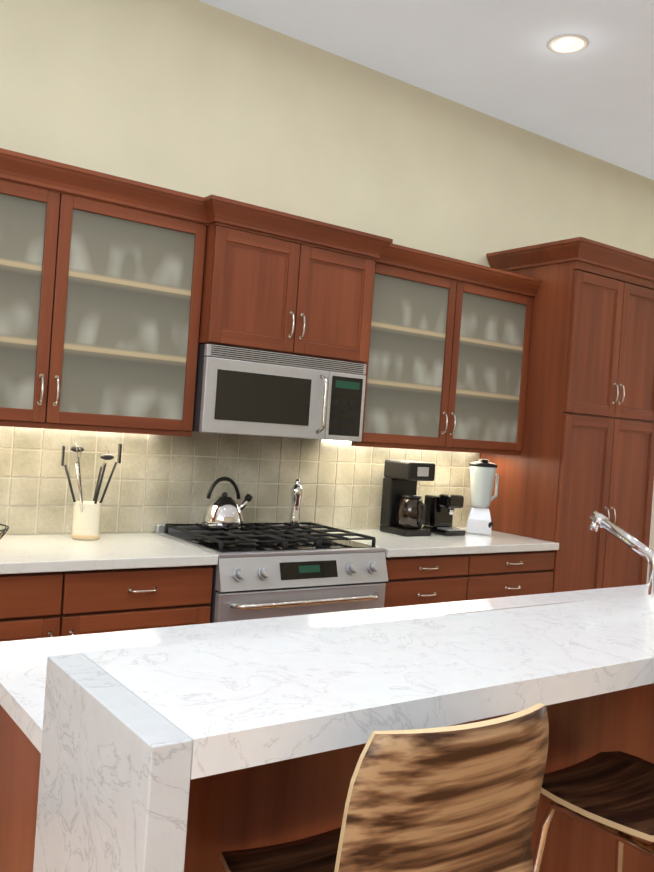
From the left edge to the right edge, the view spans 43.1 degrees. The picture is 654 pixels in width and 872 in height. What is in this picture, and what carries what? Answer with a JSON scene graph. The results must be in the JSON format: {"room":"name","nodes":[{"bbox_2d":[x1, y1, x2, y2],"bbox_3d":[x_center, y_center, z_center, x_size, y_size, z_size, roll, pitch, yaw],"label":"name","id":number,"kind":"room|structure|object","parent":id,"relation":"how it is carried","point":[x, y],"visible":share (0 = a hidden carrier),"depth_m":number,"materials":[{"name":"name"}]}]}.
{"room":"kitchen","nodes":[
{"label":"kitchen","id":0,"kind":"room"},
{"bbox_2d":[0,0,653,534],"bbox_3d":[-0.815,-0.350,3.962,10.310,3.446,0.150,4,1,-35],"label":"wall","id":1,"kind":"structure","parent":0,"point":[196,98],"depth_m":4.22,"materials":[{"name":"paint"}]},
{"bbox_2d":[0,172,79,427],"bbox_3d":[-1.413,-0.527,3.218,0.691,0.910,0.347,4,1,-35],"label":"upper cabinet","id":2,"kind":"object","parent":1,"relation":"attached to","point":[38,221],"depth_m":3.21,"materials":[{"name":"brown wood"}]},
{"bbox_2d":[64,192,207,435],"bbox_3d":[-0.935,-0.497,3.559,0.691,0.910,0.347,4,1,-35],"label":"upper cabinet","id":3,"kind":"object","parent":1,"relation":"attached to","point":[121,298],"depth_m":3.45,"materials":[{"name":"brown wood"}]},
{"bbox_2d":[0,426,478,534],"bbox_3d":[-0.454,0.233,4.153,3.414,0.489,0.009,4,1,-35],"label":"tile backsplash","id":4,"kind":"structure","parent":1,"relation":"attached to","point":[158,479],"depth_m":4.01,"materials":[{"name":"tile"}]},
{"bbox_2d":[180,196,315,356],"bbox_3d":[-0.410,-0.708,3.877,0.501,0.613,0.417,4,1,-35],"label":"upper cabinet","id":5,"kind":"object","parent":1,"relation":"attached to","point":[260,263],"depth_m":3.69,"materials":[{"name":"brown wood"}]},
{"bbox_2d":[192,344,365,441],"bbox_3d":[-0.275,-0.193,3.972,0.876,0.384,0.466,4,1,-35],"label":"microwave","id":6,"kind":"object","parent":5,"relation":"attached to","point":[241,391],"visible":0.98,"depth_m":3.78,"materials":[{"name":"grey metal"}]},
{"bbox_2d":[308,220,379,367],"bbox_3d":[-0.098,-0.688,4.099,0.500,0.613,0.417,4,1,-35],"label":"upper cabinet","id":7,"kind":"object","parent":1,"relation":"attached to","point":[346,280],"depth_m":3.97,"materials":[{"name":"brown wood"}]},
{"bbox_2d":[324,260,535,454],"bbox_3d":[0.576,-0.401,4.638,1.242,0.910,0.347,4,1,-35],"label":"upper cabinet","id":8,"kind":"object","parent":1,"relation":"attached to","point":[449,370],"depth_m":4.47,"materials":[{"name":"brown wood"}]},
{"bbox_2d":[646,485,653,583],"bbox_3d":[2.380,0.488,6.245,1.220,2.180,0.202,4,1,-35],"label":"door frame","id":9,"kind":"structure","parent":1,"relation":"attached to","point":[651,543],"depth_m":6.31,"materials":[{"name":"white paint"}]},
{"bbox_2d":[199,0,653,179],"bbox_3d":[1.231,-1.962,1.239,10.310,0.100,6.800,4,1,-35],"label":"ceiling","id":10,"kind":"structure","parent":0,"point":[498,59],"depth_m":4.26,"materials":[{"name":"white paint"}]},
{"bbox_2d":[547,34,588,53],"bbox_3d":[1.187,-1.935,4.082,0.200,0.016,0.200,4,1,-35],"label":"recessed light","id":11,"kind":"object","parent":10,"relation":"in","point":[567,43],"visible":1,"depth_m":4.08,"materials":[{"name":"white paint"}]},
{"bbox_3d":[2.742,1.663,3.013,15.200,0.060,7.600,4,1,-35],"label":"floor","id":12,"kind":"structure","parent":0,"visible":0},
{"bbox_2d":[0,571,87,641],"bbox_3d":[-1.415,0.902,3.121,0.724,0.878,0.637,4,1,-35],"label":"base cabinet","id":13,"kind":"object","parent":12,"relation":"on","point":[47,604],"depth_m":2.99,"materials":[{"name":"brown wood"}]},
{"bbox_2d":[84,565,212,633],"bbox_3d":[-0.951,0.932,3.452,0.682,0.878,0.637,4,1,-35],"label":"base cabinet","id":14,"kind":"object","parent":12,"relation":"on","point":[136,598],"depth_m":3.22,"materials":[{"name":"brown wood"}]},
{"bbox_2d":[155,522,387,622],"bbox_3d":[-0.271,0.930,3.861,0.884,0.970,0.724,4,1,-35],"label":"range cooker","id":15,"kind":"object","parent":12,"relation":"on","point":[266,570],"visible":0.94,"depth_m":3.64,"materials":[{"name":"grey metal"}]},
{"bbox_2d":[202,477,252,529],"bbox_3d":[-0.460,0.309,3.890,0.249,0.236,0.196,4,1,-35],"label":"kettle","id":16,"kind":"object","parent":15,"relation":"on","point":[224,511],"visible":1,"depth_m":3.82,"materials":[{"name":"silver metal"}]},
{"bbox_2d":[289,479,302,525],"bbox_3d":[-0.155,0.331,4.157,0.062,0.230,0.062,4,1,-35],"label":"pepper mill","id":17,"kind":"object","parent":15,"relation":"on","point":[296,496],"visible":1,"depth_m":4.14,"materials":[{"name":"silver metal"}]},
{"bbox_2d":[0,555,653,871],"bbox_3d":[0.632,0.979,2.460,3.043,1.020,0.735,4,1,-35],"label":"kitchen island","id":18,"kind":"object","parent":12,"relation":"on","point":[112,804],"depth_m":1.49,"materials":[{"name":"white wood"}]},
{"bbox_2d":[0,679,59,774],"bbox_3d":[0.629,0.588,2.506,3.095,0.040,0.650,4,1,-35],"label":"island countertop","id":19,"kind":"structure","parent":18,"relation":"on","point":[45,744],"depth_m":1.47,"materials":[{"name":"white stone"}]},
{"bbox_2d":[76,591,653,782],"bbox_3d":[0.943,0.468,2.067,3.021,0.050,0.414,4,1,-35],"label":"island countertop","id":20,"kind":"structure","parent":18,"relation":"on","point":[219,705],"depth_m":1.35,"materials":[{"name":"white stone"}]},
{"bbox_2d":[220,703,548,871],"bbox_3d":[0.077,0.919,1.255,0.495,1.084,0.534,4,1,-32],"label":"bar stool","id":21,"kind":"object","parent":12,"relation":"on","point":[461,798],"visible":1,"depth_m":1.12,"materials":[{"name":"beige wood"}]},
{"bbox_2d":[384,554,475,607],"bbox_3d":[0.289,1.011,4.337,0.564,0.878,0.637,4,1,-35],"label":"base cabinet","id":22,"kind":"object","parent":12,"relation":"on","point":[413,580],"depth_m":4.08,"materials":[{"name":"brown wood"}]},
{"bbox_2d":[472,550,554,599],"bbox_3d":[0.792,1.043,4.696,0.674,0.878,0.637,4,1,-35],"label":"base cabinet","id":23,"kind":"object","parent":12,"relation":"on","point":[505,574],"depth_m":4.43,"materials":[{"name":"brown wood"}]},
{"bbox_2d":[0,527,558,573],"bbox_3d":[-0.283,0.513,3.889,3.414,0.040,0.659,4,1,-35],"label":"countertop","id":24,"kind":"structure","parent":23,"relation":"on","point":[36,553],"depth_m":3.43,"materials":[{"name":"stone"}]},
{"bbox_2d":[0,524,8,538],"bbox_3d":[-1.349,0.352,3.089,0.306,0.142,0.306,4,1,-35],"label":"fruit basket","id":25,"kind":"object","parent":24,"relation":"on","point":[3,531],"visible":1,"depth_m":3.12,"materials":[{"name":"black metal"}]},
{"bbox_2d":[61,442,121,540],"bbox_3d":[-1.017,0.233,3.550,0.249,0.421,0.266,4,1,-35],"label":"utensil crock","id":26,"kind":"object","parent":24,"relation":"on","point":[86,520],"visible":1,"depth_m":3.51,"materials":[{"name":"cream ceramic"},{"name":"black plastic"},{"name":"stainless steel"}]},
{"bbox_2d":[380,459,434,536],"bbox_3d":[0.453,0.338,4.529,0.190,0.400,0.257,4,1,-35],"label":"coffee maker","id":27,"kind":"object","parent":24,"relation":"on","point":[403,506],"visible":1,"depth_m":4.49,"materials":[{"name":"black plastic"}]},
{"bbox_2d":[422,494,464,535],"bbox_3d":[0.665,0.439,4.671,0.150,0.225,0.200,4,1,-35],"label":"espresso machine","id":28,"kind":"object","parent":24,"relation":"on","point":[439,511],"visible":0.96,"depth_m":4.64,"materials":[{"name":"black plastic"}]},
{"bbox_2d":[466,459,498,535],"bbox_3d":[0.908,0.351,4.814,0.235,0.432,0.202,4,1,-35],"label":"blender","id":29,"kind":"object","parent":24,"relation":"on","point":[483,473],"visible":1,"depth_m":4.75,"materials":[{"name":"white plastic"}]},
{"bbox_2d":[479,237,653,592],"bbox_3d":[1.510,0.221,5.119,1.020,2.610,0.702,4,1,-35],"label":"pantry cabinet","id":30,"kind":"object","parent":12,"relation":"on","point":[587,451],"visible":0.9,"depth_m":4.81,"materials":[{"name":"brown wood"}]},
{"bbox_2d":[533,751,653,871],"bbox_3d":[0.684,0.957,1.674,0.511,1.084,0.546,4,1,-35],"label":"bar stool","id":31,"kind":"object","parent":12,"relation":"on","point":[611,794],"visible":0.96,"depth_m":1.74,"materials":[{"name":"beige wood"}]}
]}

